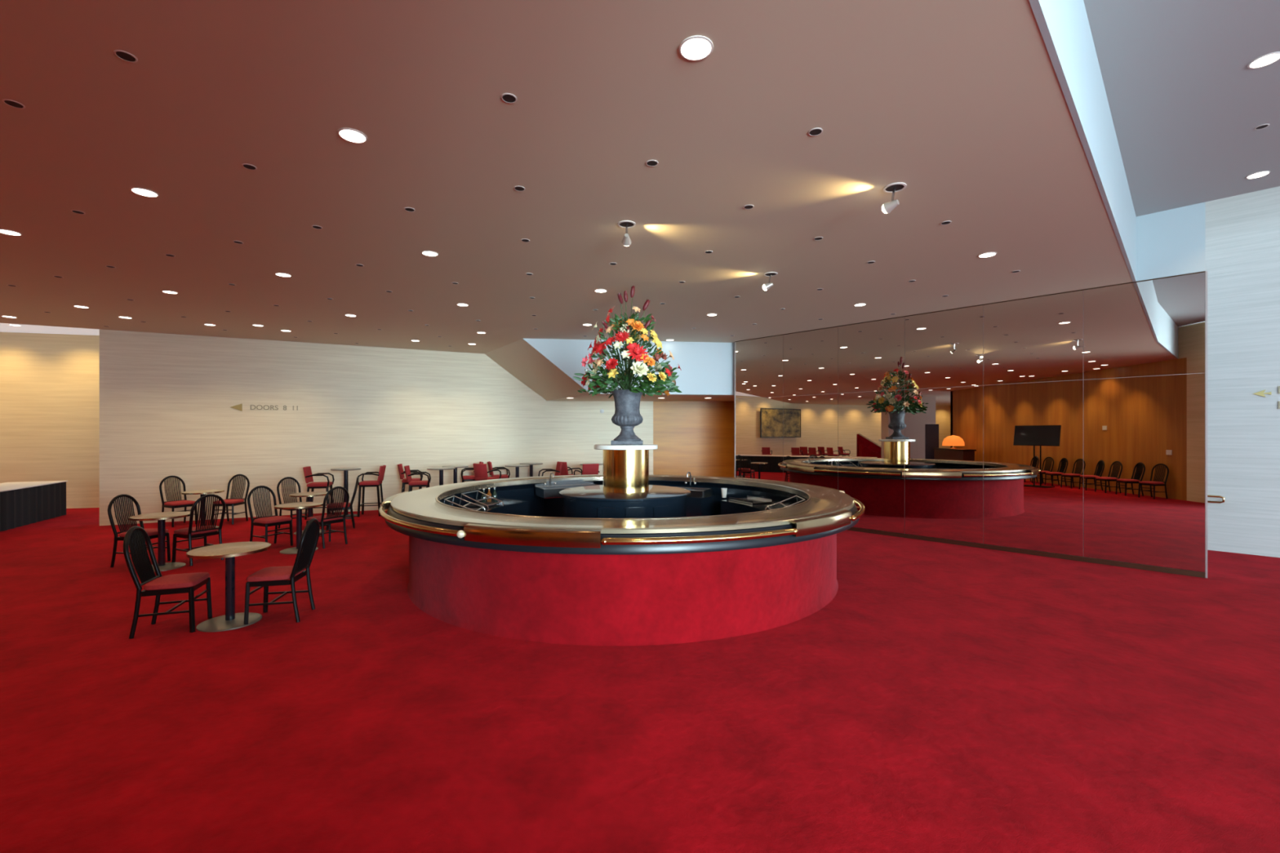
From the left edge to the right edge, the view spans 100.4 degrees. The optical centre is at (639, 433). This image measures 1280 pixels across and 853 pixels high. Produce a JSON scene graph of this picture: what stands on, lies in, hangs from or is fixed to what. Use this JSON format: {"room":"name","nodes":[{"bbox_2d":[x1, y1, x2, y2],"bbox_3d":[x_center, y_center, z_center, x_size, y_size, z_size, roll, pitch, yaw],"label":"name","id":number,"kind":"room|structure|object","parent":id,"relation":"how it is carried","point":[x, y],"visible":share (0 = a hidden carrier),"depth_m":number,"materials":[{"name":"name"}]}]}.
{"room":"theater lobby bar","nodes":[
{"label":"theater lobby bar","id":0,"kind":"room"},
{"bbox_2d":[0,332,99,508],"bbox_3d":[-20.697,-0.294,4.295,5.971,4.360,29.266,0,0,38],"label":"wall","id":1,"kind":"structure","parent":0,"point":[50,383],"depth_m":13.28,"materials":[{"name":"beige paint"}]},
{"bbox_2d":[0,323,99,335],"bbox_3d":[-19.000,-2.544,9.000,18.000,0.140,14.000,0,0,0],"label":"ceiling","id":2,"kind":"structure","parent":0,"point":[4,327],"depth_m":12.81,"materials":[{"name":"white paint"}]},
{"bbox_2d":[99,328,653,525],"bbox_3d":[-5.480,-0.294,13.450,12.215,4.360,1.165,0,0,-20],"label":"wall","id":3,"kind":"structure","parent":0,"point":[166,401],"depth_m":12.47,"materials":[{"name":"stone"}]},
{"bbox_2d":[231,403,242,411],"bbox_3d":[-8.953,-0.576,11.843,0.191,0.164,0.012,0,0,-26],"label":"direction sign","id":4,"kind":"object","parent":3,"relation":"attached to","point":[239,406],"depth_m":11.85,"materials":[{"name":"gold metal"}]},
{"bbox_2d":[250,404,278,409],"bbox_3d":[-8.493,-0.584,12.069,0.504,0.100,0.012,0,0,-26],"label":"direction sign","id":5,"kind":"object","parent":3,"relation":"attached to","point":[251,405],"depth_m":12.06,"materials":[{"name":"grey metal"}]},
{"bbox_2d":[484,338,734,401],"bbox_3d":[-0.375,-1.504,13.425,7.550,1.220,3.010,0,0,0],"label":"ceiling","id":6,"kind":"structure","parent":3,"relation":"attached to","point":[519,358],"depth_m":13.29,"materials":[{"name":"beige paint"}]},
{"bbox_2d":[0,0,1132,353],"bbox_3d":[-11.367,-2.239,1.263,38.954,0.250,17.005,0,0,-27],"label":"ceiling","id":7,"kind":"structure","parent":0,"point":[962,104],"depth_m":4.24,"materials":[{"name":"beige paint"}]},
{"bbox_2d":[0,228,22,235],"bbox_3d":[-6.629,-2.110,5.600,0.188,0.007,0.188,0,0,0],"label":"recessed light","id":8,"kind":"object","parent":7,"relation":"in","point":[2,230],"visible":1,"depth_m":5.59,"materials":[{"name":"white"}]},
{"bbox_2d":[1,98,25,108],"bbox_3d":[-4.015,-2.111,3.420,0.098,0.004,0.098,0,0,0],"label":"recessed light","id":9,"kind":"object","parent":7,"relation":"attached to","point":[11,103],"depth_m":3.42,"materials":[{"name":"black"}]},
{"bbox_2d":[71,209,85,214],"bbox_3d":[-5.365,-2.111,5.093,0.098,0.004,0.098,0,0,0],"label":"recessed light","id":10,"kind":"object","parent":7,"relation":"attached to","point":[72,211],"depth_m":5.09,"materials":[{"name":"black metal"}]},
{"bbox_2d":[73,305,88,308],"bbox_3d":[-9.324,-2.110,8.901,0.188,0.007,0.188,0,0,0],"label":"recessed light","id":11,"kind":"object","parent":7,"relation":"in","point":[78,306],"visible":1,"depth_m":8.88,"materials":[{"name":"white"}]},
{"bbox_2d":[113,49,137,62],"bbox_3d":[-2.880,-2.111,2.987,0.098,0.004,0.098,0,0,0],"label":"recessed light","id":12,"kind":"object","parent":7,"relation":"attached to","point":[122,55],"depth_m":2.98,"materials":[{"name":"black metal"}]},
{"bbox_2d":[129,186,159,197],"bbox_3d":[-4.339,-2.110,4.672,0.188,0.007,0.188,0,0,0],"label":"recessed light","id":13,"kind":"object","parent":7,"relation":"in","point":[141,191],"visible":1,"depth_m":4.67,"materials":[{"name":"white"}]},
{"bbox_2d":[161,290,177,293],"bbox_3d":[-7.030,-2.110,7.977,0.188,0.007,0.188,0,0,0],"label":"recessed light","id":14,"kind":"object","parent":7,"relation":"in","point":[165,291],"visible":1,"depth_m":7.96,"materials":[{"name":"white"}]},
{"bbox_2d":[232,240,243,244],"bbox_3d":[-4.445,-2.111,5.900,0.098,0.004,0.098,0,0,0],"label":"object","id":15,"kind":"structure","parent":7,"relation":"attached to","point":[235,242],"depth_m":5.89,"materials":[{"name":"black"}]},
{"bbox_2d":[241,163,257,169],"bbox_3d":[-3.095,-2.111,4.228,0.098,0.004,0.098,0,0,0],"label":"recessed light","id":16,"kind":"object","parent":7,"relation":"attached to","point":[246,166],"depth_m":4.23,"materials":[{"name":"black metal"}]},
{"bbox_2d":[275,272,291,276],"bbox_3d":[-4.752,-2.110,7.106,0.188,0.007,0.188,0,0,0],"label":"recessed light","id":17,"kind":"object","parent":7,"relation":"in","point":[282,274],"visible":1,"depth_m":7.09,"materials":[{"name":"white"}]},
{"bbox_2d":[311,225,322,229],"bbox_3d":[-3.310,-2.111,5.468,0.098,0.004,0.098,0,0,0],"label":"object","id":18,"kind":"structure","parent":7,"relation":"attached to","point":[317,227],"depth_m":5.47,"materials":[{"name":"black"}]},
{"bbox_2d":[337,128,367,142],"bbox_3d":[-2.038,-2.110,3.783,0.188,0.007,0.188,0,0,0],"label":"recessed light","id":19,"kind":"object","parent":7,"relation":"in","point":[353,135],"visible":1,"depth_m":3.78,"materials":[{"name":"white"}]},
{"bbox_2d":[404,207,415,212],"bbox_3d":[-2.175,-2.111,5.035,0.098,0.004,0.098,0,0,0],"label":"recessed light","id":20,"kind":"object","parent":7,"relation":"attached to","point":[408,209],"depth_m":5.03,"materials":[{"name":"black metal"}]},
{"bbox_2d":[421,250,438,256],"bbox_3d":[-2.466,-2.110,6.264,0.188,0.007,0.188,0,0,0],"label":"recessed light","id":21,"kind":"object","parent":7,"relation":"in","point":[429,253],"visible":1,"depth_m":6.25,"materials":[{"name":"white"}]},
{"bbox_2d":[456,302,468,306],"bbox_3d":[-2.914,-2.110,8.763,0.188,0.007,0.188,0,0,0],"label":"recessed light","id":22,"kind":"object","parent":7,"relation":"in","point":[459,304],"visible":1,"depth_m":8.76,"materials":[{"name":"white"}]},
{"bbox_2d":[501,93,516,103],"bbox_3d":[-0.825,-2.111,3.362,0.098,0.004,0.098,0,0,0],"label":"recessed light","id":23,"kind":"object","parent":7,"relation":"attached to","point":[508,97],"depth_m":3.36,"materials":[{"name":"black metal"}]},
{"bbox_2d":[513,186,524,191],"bbox_3d":[-1.040,-2.111,4.603,0.098,0.004,0.098,0,0,0],"label":"recessed light","id":24,"kind":"object","parent":7,"relation":"attached to","point":[517,188],"depth_m":4.59,"materials":[{"name":"black metal"}]},
{"bbox_2d":[520,238,529,242],"bbox_3d":[-1.255,-2.111,5.843,0.098,0.004,0.098,0,0,0],"label":"recessed light","id":25,"kind":"object","parent":7,"relation":"attached to","point":[525,240],"depth_m":5.84,"materials":[{"name":"black metal"}]},
{"bbox_2d":[594,288,607,292],"bbox_3d":[-0.583,-2.110,7.903,0.188,0.007,0.188,0,0,0],"label":"recessed light","id":26,"kind":"object","parent":7,"relation":"in","point":[596,290],"visible":1,"depth_m":7.90,"materials":[{"name":"white"}]},
{"bbox_2d":[617,220,635,246],"bbox_3d":[-0.135,-2.002,5.386,0.184,0.223,0.184,0,0,0],"label":"ceiling spotlight","id":27,"kind":"object","parent":7,"relation":"attached to","point":[626,241],"visible":1,"depth_m":5.37,"materials":[{"name":"beige"}]},
{"bbox_2d":[645,160,658,166],"bbox_3d":[0.095,-2.111,4.170,0.098,0.004,0.098,0,0,0],"label":"recessed light","id":28,"kind":"object","parent":7,"relation":"attached to","point":[650,162],"depth_m":4.16,"materials":[{"name":"black metal"}]},
{"bbox_2d":[679,35,713,61],"bbox_3d":[0.307,-2.110,2.926,0.188,0.007,0.188,0,0,0],"label":"recessed light","id":29,"kind":"object","parent":7,"relation":"in","point":[696,47],"visible":1,"depth_m":2.92,"materials":[{"name":"beige"}]},
{"bbox_2d":[743,204,754,208],"bbox_3d":[1.015,-2.111,4.978,0.098,0.004,0.098,0,0,0],"label":"recessed light","id":30,"kind":"object","parent":7,"relation":"attached to","point":[746,206],"depth_m":4.97,"materials":[{"name":"black metal"}]},
{"bbox_2d":[762,271,777,290],"bbox_3d":[1.734,-2.002,7.076,0.183,0.223,0.183,0,0,-39],"label":"ceiling spotlight","id":31,"kind":"object","parent":7,"relation":"attached to","point":[766,286],"visible":1,"depth_m":7.05,"materials":[{"name":"beige metal"}]},
{"bbox_2d":[808,127,822,136],"bbox_3d":[1.230,-2.111,3.737,0.098,0.004,0.098,0,0,0],"label":"recessed light","id":32,"kind":"object","parent":7,"relation":"attached to","point":[815,131],"depth_m":3.73,"materials":[{"name":"black metal"}]},
{"bbox_2d":[813,236,822,239],"bbox_3d":[1.935,-2.111,5.785,0.098,0.004,0.098,0,0,0],"label":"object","id":33,"kind":"structure","parent":7,"relation":"attached to","point":[816,237],"depth_m":5.79,"materials":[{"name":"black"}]},
{"bbox_2d":[853,302,866,306],"bbox_3d":[3.615,-2.110,8.763,0.188,0.007,0.188,0,0,0],"label":"recessed light","id":34,"kind":"object","parent":7,"relation":"in","point":[860,304],"visible":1,"depth_m":8.76,"materials":[{"name":"white"}]},
{"bbox_2d":[881,182,906,213],"bbox_3d":[2.183,-2.002,4.583,0.195,0.222,0.184,0,0,0],"label":"ceiling spotlight","id":35,"kind":"object","parent":7,"relation":"attached to","point":[888,206],"visible":1,"depth_m":4.56,"materials":[{"name":"beige"}]},
{"bbox_2d":[940,220,951,224],"bbox_3d":[3.070,-2.111,5.353,0.098,0.004,0.098,0,0,0],"label":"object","id":36,"kind":"structure","parent":7,"relation":"attached to","point":[947,222],"depth_m":5.34,"materials":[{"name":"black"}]},
{"bbox_2d":[977,252,996,257],"bbox_3d":[4.110,-2.110,6.310,0.188,0.007,0.188,0,0,0],"label":"recessed light","id":37,"kind":"object","parent":7,"relation":"in","point":[986,254],"visible":1,"depth_m":6.31,"materials":[{"name":"white"}]},
{"bbox_2d":[0,507,1279,852],"bbox_3d":[-6.500,1.936,4.500,43.000,0.100,27.000,0,0,0],"label":"floor","id":38,"kind":"structure","parent":0,"point":[946,698],"depth_m":3.58,"materials":[{"name":"red carpet"}]},
{"bbox_2d":[0,480,67,531],"bbox_3d":[-11.764,1.492,8.178,0.990,0.784,8.867,0,0,-26],"label":"buffet table","id":39,"kind":"object","parent":38,"relation":"on","point":[22,504],"visible":1,"depth_m":11.16,"materials":[{"name":"black fabric"}]},
{"bbox_2d":[107,494,170,567],"bbox_3d":[-7.215,1.385,7.684,0.562,1.005,0.441,0,0,4],"label":"chair","id":40,"kind":"object","parent":38,"relation":"on","point":[152,532],"visible":0.76,"depth_m":7.65,"materials":[{"name":"black wood"}]},
{"bbox_2d":[128,511,190,572],"bbox_3d":[-6.700,1.514,7.470,0.668,0.741,0.668,0,0,0],"label":"cafe table","id":41,"kind":"object","parent":38,"relation":"on","point":[161,517],"visible":0.82,"depth_m":7.44,"materials":[{"name":"grey metal"}]},
{"bbox_2d":[123,525,212,639],"bbox_3d":[-4.552,1.385,5.151,0.562,1.005,0.441,0,0,-20],"label":"chair","id":42,"kind":"object","parent":38,"relation":"on","point":[135,538],"visible":1,"depth_m":5.04,"materials":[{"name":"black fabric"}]},
{"bbox_2d":[159,475,197,527],"bbox_3d":[-9.510,1.385,10.984,0.562,1.005,0.441,0,0,26],"label":"chair","id":43,"kind":"object","parent":38,"relation":"on","point":[174,504],"visible":0.84,"depth_m":11.00,"materials":[{"name":"black wood"}]},
{"bbox_2d":[171,493,226,565],"bbox_3d":[-6.470,1.385,7.837,0.562,1.005,0.441,0,0,25],"label":"chair","id":44,"kind":"object","parent":38,"relation":"on","point":[203,531],"visible":0.97,"depth_m":7.75,"materials":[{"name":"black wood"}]},
{"bbox_2d":[180,489,224,527],"bbox_3d":[-8.620,1.514,10.520,0.668,0.741,0.668,0,0,0],"label":"cafe table","id":45,"kind":"object","parent":38,"relation":"on","point":[202,492],"visible":0.61,"depth_m":10.48,"materials":[{"name":"beige wood"}]},
{"bbox_2d":[186,541,271,632],"bbox_3d":[-4.080,1.514,5.310,0.668,0.741,0.668,0,0,0],"label":"cafe table","id":46,"kind":"object","parent":38,"relation":"on","point":[231,620],"visible":0.97,"depth_m":5.27,"materials":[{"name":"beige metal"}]},
{"bbox_2d":[211,474,249,524],"bbox_3d":[-8.624,1.385,11.255,0.441,1.005,0.562,0,0,-4],"label":"chair","id":47,"kind":"object","parent":38,"relation":"on","point":[232,502],"visible":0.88,"depth_m":11.42,"materials":[{"name":"black wood"}]},
{"bbox_2d":[247,485,293,551],"bbox_3d":[-6.150,1.385,8.864,0.562,1.005,0.441,0,0,26],"label":"chair","id":48,"kind":"object","parent":38,"relation":"on","point":[270,520],"visible":0.97,"depth_m":8.87,"materials":[{"name":"black wood"}]},
{"bbox_2d":[244,518,319,624],"bbox_3d":[-3.646,1.385,5.471,0.562,1.005,0.441,0,0,-12],"label":"chair","id":49,"kind":"object","parent":38,"relation":"on","point":[266,577],"visible":1,"depth_m":5.38,"materials":[{"name":"red fabric"}]},
{"bbox_2d":[276,476,313,528],"bbox_3d":[-6.888,1.385,10.648,0.562,1.005,0.441,0,0,30],"label":"chair","id":50,"kind":"object","parent":38,"relation":"on","point":[286,477],"visible":0.44,"depth_m":10.71,"materials":[{"name":"black wood"}]},
{"bbox_2d":[274,502,323,554],"bbox_3d":[-5.470,1.514,8.560,0.668,0.741,0.668,0,0,0],"label":"cafe table","id":51,"kind":"object","parent":38,"relation":"on","point":[298,506],"visible":0.88,"depth_m":8.52,"materials":[{"name":"beige wood"}]},
{"bbox_2d":[288,491,329,534],"bbox_3d":[-6.260,1.514,10.120,0.668,0.741,0.668,0,0,0],"label":"cafe table","id":52,"kind":"object","parent":38,"relation":"on","point":[309,495],"visible":0.69,"depth_m":10.08,"materials":[{"name":"beige wood"}]},
{"bbox_2d":[302,466,334,519],"bbox_3d":[-7.179,1.316,11.887,0.557,1.139,0.534,0,0,-18],"label":"bar stool","id":53,"kind":"object","parent":38,"relation":"on","point":[307,470],"visible":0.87,"depth_m":11.75,"materials":[{"name":"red fabric"}]},
{"bbox_2d":[306,486,349,548],"bbox_3d":[-5.251,1.385,8.975,0.562,1.005,0.441,0,0,27],"label":"chair","id":54,"kind":"object","parent":38,"relation":"on","point":[326,520],"visible":0.95,"depth_m":8.89,"materials":[{"name":"black wood"}]},
{"bbox_2d":[325,476,359,530],"bbox_3d":[-5.931,1.385,10.646,0.562,1.005,0.441,0,0,-28],"label":"chair","id":55,"kind":"object","parent":38,"relation":"on","point":[350,504],"visible":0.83,"depth_m":10.54,"materials":[{"name":"black wood"}]},
{"bbox_2d":[330,467,360,517],"bbox_3d":[-6.670,1.343,12.100,0.610,1.083,0.610,0,0,0],"label":"table","id":56,"kind":"object","parent":38,"relation":"on","point":[345,470],"visible":0.77,"depth_m":12.06,"materials":[{"name":"brown metal"}]},
{"bbox_2d":[357,465,386,516],"bbox_3d":[-6.146,1.316,12.261,0.557,1.139,0.534,0,0,-16],"label":"bar stool","id":57,"kind":"object","parent":38,"relation":"on","point":[363,484],"visible":0.94,"depth_m":12.11,"materials":[{"name":"red fabric"}]},
{"bbox_2d":[397,463,422,492],"bbox_3d":[-5.554,1.316,12.886,0.557,1.139,0.534,0,0,-20],"label":"bar stool","id":58,"kind":"object","parent":38,"relation":"on","point":[401,471],"visible":0.57,"depth_m":12.70,"materials":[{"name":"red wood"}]},
{"bbox_2d":[404,465,431,492],"bbox_3d":[-5.108,1.316,12.237,0.557,1.139,0.534,0,0,-18],"label":"bar stool","id":59,"kind":"object","parent":38,"relation":"on","point":[411,484],"visible":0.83,"depth_m":12.07,"materials":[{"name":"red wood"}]},
{"bbox_2d":[426,466,455,485],"bbox_3d":[-4.582,1.343,12.300,0.610,1.083,0.610,0,0,0],"label":"table","id":60,"kind":"object","parent":38,"relation":"on","point":[441,469],"visible":0.56,"depth_m":12.26,"materials":[{"name":"black"}]},
{"bbox_2d":[442,465,468,483],"bbox_3d":[-4.501,1.343,13.000,0.610,1.083,0.610,0,0,0],"label":"table","id":61,"kind":"object","parent":38,"relation":"on","point":[455,471],"visible":0.52,"depth_m":12.96,"materials":[{"name":"black"}]},
{"bbox_2d":[460,461,483,482],"bbox_3d":[-4.327,1.316,13.764,0.557,1.139,0.534,0,0,-20],"label":"chair","id":62,"kind":"object","parent":38,"relation":"on","point":[472,477],"visible":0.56,"depth_m":13.55,"materials":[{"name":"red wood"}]},
{"bbox_2d":[472,463,501,480],"bbox_3d":[-3.828,1.316,13.264,0.534,1.139,0.557,0,0,30],"label":"chair","id":63,"kind":"object","parent":38,"relation":"on","point":[480,471],"visible":0.68,"depth_m":13.05,"materials":[{"name":"red fabric"}]},
{"bbox_2d":[487,461,510,478],"bbox_3d":[-3.727,1.316,14.036,0.557,1.139,0.534,0,0,-20],"label":"bar stool","id":64,"kind":"object","parent":38,"relation":"on","point":[490,465],"visible":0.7,"depth_m":13.86,"materials":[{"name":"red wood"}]},
{"bbox_2d":[504,464,529,477],"bbox_3d":[-3.082,1.343,13.400,0.610,1.083,0.610,0,0,0],"label":"table","id":65,"kind":"object","parent":38,"relation":"on","point":[517,466],"visible":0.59,"depth_m":13.36,"materials":[{"name":"black"}]},
{"bbox_2d":[520,462,542,476],"bbox_3d":[-2.903,1.343,14.250,0.610,1.083,0.610,0,0,0],"label":"table","id":66,"kind":"object","parent":38,"relation":"on","point":[531,464],"visible":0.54,"depth_m":14.21,"materials":[{"name":"black"}]},
{"bbox_2d":[537,462,562,476],"bbox_3d":[-2.222,1.316,13.314,0.557,1.139,0.534,0,0,-20],"label":"chair","id":67,"kind":"object","parent":38,"relation":"on","point":[557,472],"visible":0.4,"depth_m":13.44,"materials":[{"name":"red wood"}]},
{"bbox_2d":[556,461,582,475],"bbox_3d":[-1.882,1.316,14.073,0.557,1.139,0.534,0,0,-40],"label":"bar stool","id":68,"kind":"object","parent":38,"relation":"on","point":[564,471],"visible":0.33,"depth_m":13.84,"materials":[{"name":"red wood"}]},
{"bbox_2d":[573,463,599,475],"bbox_3d":[-1.299,1.316,13.164,0.534,1.139,0.557,0,0,-30],"label":"bar stool","id":69,"kind":"object","parent":38,"relation":"on","point":[588,468],"visible":0.31,"depth_m":12.93,"materials":[{"name":"red fabric"}]},
{"bbox_2d":[378,474,865,645],"bbox_3d":[-0.210,1.347,7.556,6.270,1.077,6.224,0,0,-41],"label":"bar","id":70,"kind":"object","parent":38,"relation":"on","point":[518,568],"visible":0.96,"depth_m":4.96,"materials":[{"name":"red carpet"}]},
{"bbox_2d":[443,495,484,511],"bbox_3d":[-2.469,1.002,7.477,0.501,0.215,0.422,0,0,-2],"label":"rack","id":71,"kind":"object","parent":70,"relation":"on","point":[453,496],"visible":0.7,"depth_m":7.57,"materials":[{"name":"silver metal"}]},
{"bbox_2d":[458,490,503,508],"bbox_3d":[-2.403,1.002,8.103,0.501,0.215,0.472,0,0,14],"label":"rack","id":72,"kind":"object","parent":70,"relation":"on","point":[485,504],"visible":0.98,"depth_m":8.07,"materials":[{"name":"silver metal"}]},
{"bbox_2d":[464,502,498,507],"bbox_3d":[-2.393,1.085,8.100,0.340,0.020,0.420,0,0,14],"label":"tray","id":73,"kind":"object","parent":72,"relation":"on","point":[485,504],"depth_m":8.00,"materials":[{"name":"black"}]},
{"bbox_2d":[481,488,486,502],"bbox_3d":[-2.482,0.994,8.474,0.076,0.222,0.076,0,0,0],"label":"bottle","id":74,"kind":"object","parent":70,"relation":"on","point":[483,496],"visible":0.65,"depth_m":8.44,"materials":[{"name":"clear glass"}]},
{"bbox_2d":[486,488,491,502],"bbox_3d":[-2.430,0.994,8.591,0.076,0.222,0.076,0,0,0],"label":"bottle","id":75,"kind":"object","parent":70,"relation":"on","point":[489,493],"visible":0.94,"depth_m":8.57,"materials":[{"name":"orange glass"}]},
{"bbox_2d":[492,487,497,501],"bbox_3d":[-2.373,0.994,8.706,0.076,0.222,0.076,0,0,0],"label":"bottle","id":76,"kind":"object","parent":70,"relation":"on","point":[494,494],"visible":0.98,"depth_m":8.68,"materials":[{"name":"clear glass"}]},
{"bbox_2d":[534,472,597,498],"bbox_3d":[-1.250,0.899,9.512,1.120,0.412,0.530,0,0,-28],"label":"bar sink","id":77,"kind":"object","parent":70,"relation":"on","point":[550,489],"visible":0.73,"depth_m":9.54,"materials":[{"name":"silver metal"}]},
{"bbox_2d":[453,493,790,517],"bbox_3d":[-0.210,1.486,7.556,5.280,0.760,5.280,0,0,0],"label":"countertop","id":78,"kind":"structure","parent":70,"relation":"on","point":[713,504],"depth_m":8.73,"materials":[{"name":"black"}]},
{"bbox_2d":[390,474,853,533],"bbox_3d":[-0.210,0.835,7.556,6.024,0.042,6.024,0,0,0],"label":"countertop","id":79,"kind":"structure","parent":70,"relation":"on","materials":[{"name":"beige stone"}]},
{"bbox_2d":[549,472,554,485],"bbox_3d":[-1.564,0.819,9.464,0.024,0.252,0.184,0,0,-28],"label":"faucet","id":80,"kind":"object","parent":79,"relation":"on","point":[550,473],"depth_m":9.52,"materials":[{"name":"silver metal"}]},
{"bbox_2d":[594,444,657,493],"bbox_3d":[-0.200,0.488,7.556,0.900,0.650,0.900,0,0,0],"label":"pedestal","id":81,"kind":"object","parent":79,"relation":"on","point":[625,467],"visible":0.96,"depth_m":7.26,"materials":[{"name":"gold metal"}]},
{"bbox_2d":[610,389,643,444],"bbox_3d":[-0.180,-0.221,7.556,0.479,0.764,0.479,0,0,3],"label":"stone urn","id":82,"kind":"object","parent":81,"relation":"on","point":[627,415],"visible":0.92,"depth_m":7.39,"materials":[{"name":"grey stone"}]},
{"bbox_2d":[611,416,643,426],"bbox_3d":[-0.180,-0.166,7.556,0.451,0.145,0.451,0,0,0],"label":"bowl","id":83,"kind":"object","parent":82,"relation":"on","point":[618,420],"depth_m":7.39,"materials":[{"name":"grey stone"}]},
{"bbox_2d":[573,285,682,398],"bbox_3d":[-0.181,-1.282,7.538,1.511,1.577,1.524,0,0,0],"label":"flower arrangement","id":84,"kind":"object","parent":82,"relation":"in","point":[633,351],"visible":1,"depth_m":7.33,"materials":[{"name":"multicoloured plant"}]},
{"bbox_2d":[686,471,691,485],"bbox_3d":[0.879,0.819,9.604,0.024,0.252,0.184,0,0,28],"label":"faucet","id":85,"kind":"object","parent":79,"relation":"on","point":[687,472],"depth_m":9.67,"materials":[{"name":"silver metal"}]},
{"bbox_2d":[674,471,711,497],"bbox_3d":[0.826,0.899,9.505,0.820,0.412,0.435,0,0,28],"label":"bar sink","id":86,"kind":"object","parent":70,"relation":"on","point":[695,492],"visible":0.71,"depth_m":9.32,"materials":[{"name":"silver metal"}]},
{"bbox_2d":[674,486,711,497],"bbox_3d":[0.823,1.045,9.498,0.820,0.120,0.420,0,0,28],"label":"basin","id":87,"kind":"object","parent":86,"relation":"in","point":[695,492],"depth_m":9.24,"materials":[{"name":"silver metal"}]},
{"bbox_2d":[720,488,727,497],"bbox_3d":[1.444,1.026,9.154,0.106,0.158,0.106,0,0,0],"label":"paper cup","id":88,"kind":"object","parent":70,"relation":"on","point":[723,490],"visible":1,"depth_m":9.12,"materials":[{"name":"white paper"}]},
{"bbox_2d":[728,495,772,504],"bbox_3d":[1.777,1.077,8.612,0.402,0.053,0.600,0,0,-28],"label":"glass tray","id":89,"kind":"object","parent":70,"relation":"on","point":[749,500],"visible":1,"depth_m":8.54,"materials":[{"name":"silver metal"}]},
{"bbox_2d":[764,495,805,509],"bbox_3d":[2.049,1.002,7.477,0.501,0.215,0.472,0,0,2],"label":"rack","id":90,"kind":"object","parent":70,"relation":"on","point":[796,496],"visible":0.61,"depth_m":7.65,"materials":[{"name":"silver metal"}]},
{"bbox_2d":[559,484,690,518],"bbox_3d":[-0.210,1.350,7.556,1.850,1.072,1.850,0,0,0],"label":"counter","id":91,"kind":"object","parent":38,"relation":"on","point":[587,501],"visible":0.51,"depth_m":6.86,"materials":[{"name":"black"}]},
{"bbox_2d":[653,401,734,477],"bbox_3d":[1.885,-0.114,15.080,3.030,4.000,0.300,0,0,0],"label":"wall","id":92,"kind":"structure","parent":0,"point":[695,437],"depth_m":14.93,"materials":[{"name":"brown wood"}]},
{"bbox_2d":[1083,0,1279,216],"bbox_3d":[6.650,-3.114,0.225,15.500,0.200,14.450,0,0,0],"label":"ceiling","id":93,"kind":"structure","parent":0,"point":[1186,104],"depth_m":4.71,"materials":[{"name":"grey paint"}]},
{"bbox_2d":[1245,170,1270,178],"bbox_3d":[7.201,-3.010,6.214,0.188,0.007,0.188,0,0,0],"label":"recessed light","id":94,"kind":"object","parent":93,"relation":"in","point":[1260,174],"visible":1,"depth_m":6.21,"materials":[{"name":"white"}]},
{"bbox_2d":[1254,124,1269,129],"bbox_3d":[6.113,-3.011,5.242,0.098,0.004,0.098,0,0,0],"label":"recessed light","id":95,"kind":"object","parent":93,"relation":"attached to","point":[1264,126],"depth_m":5.24,"materials":[{"name":"black metal"}]},
{"bbox_2d":[1247,51,1279,68],"bbox_3d":[5.048,-3.010,4.306,0.188,0.007,0.188,0,0,0],"label":"recessed light","id":96,"kind":"object","parent":93,"relation":"in","point":[1268,59],"visible":1,"depth_m":4.31,"materials":[{"name":"white"}]},
{"bbox_2d":[1205,186,1279,557],"bbox_3d":[12.324,-1.614,5.540,0.250,7.000,15.200,0,0,-44],"label":"wall","id":97,"kind":"structure","parent":0,"point":[1242,231],"depth_m":8.33,"materials":[{"name":"stone"}]},
{"bbox_2d":[1207,494,1224,503],"bbox_3d":[8.705,1.055,9.031,0.086,0.122,1.614,0,0,-44],"label":"handrail","id":98,"kind":"object","parent":97,"relation":"attached to","point":[1215,496],"visible":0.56,"depth_m":8.49,"materials":[{"name":"gold metal"}]},
{"bbox_2d":[1252,386,1279,408],"bbox_3d":[9.610,-0.541,8.144,0.012,0.346,0.335,0,0,-44],"label":"direction sign","id":99,"kind":"object","parent":97,"relation":"attached to","point":[1261,393],"visible":1,"depth_m":8.17,"materials":[{"name":"gold metal"}]},
{"bbox_3d":[4.894,-0.114,9.728,5.352,4.000,5.510,0,0,0],"label":"wall","id":100,"kind":"structure","parent":0,"visible":0},
{"bbox_2d":[734,271,1207,577],"bbox_3d":[4.883,-0.113,9.717,0.320,3.998,7.472,0,0,-44],"label":"mirror","id":101,"kind":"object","parent":100,"relation":"attached to","point":[1068,425],"depth_m":8.49,"materials":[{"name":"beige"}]},
{"bbox_2d":[523,338,734,395],"bbox_3d":[-0.180,-1.504,12.190,4.917,1.220,0.033,0,0,-7],"label":"wall","id":102,"kind":"structure","parent":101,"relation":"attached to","point":[708,368],"depth_m":12.32,"materials":[{"name":"white paint"}]},
{"bbox_2d":[1028,0,1136,281],"bbox_3d":[2.845,-2.562,3.424,0.201,0.902,11.414,0,0,44],"label":"wall","id":103,"kind":"structure","parent":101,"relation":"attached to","point":[1064,25],"depth_m":3.93,"materials":[{"name":"grey paint"}]},
{"bbox_2d":[1131,201,1205,282],"bbox_3d":[7.147,-2.565,7.288,0.150,0.898,0.791,0,0,-44],"label":"wall","id":104,"kind":"structure","parent":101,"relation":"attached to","point":[1172,242],"depth_m":7.18,"materials":[{"name":"grey paint"}]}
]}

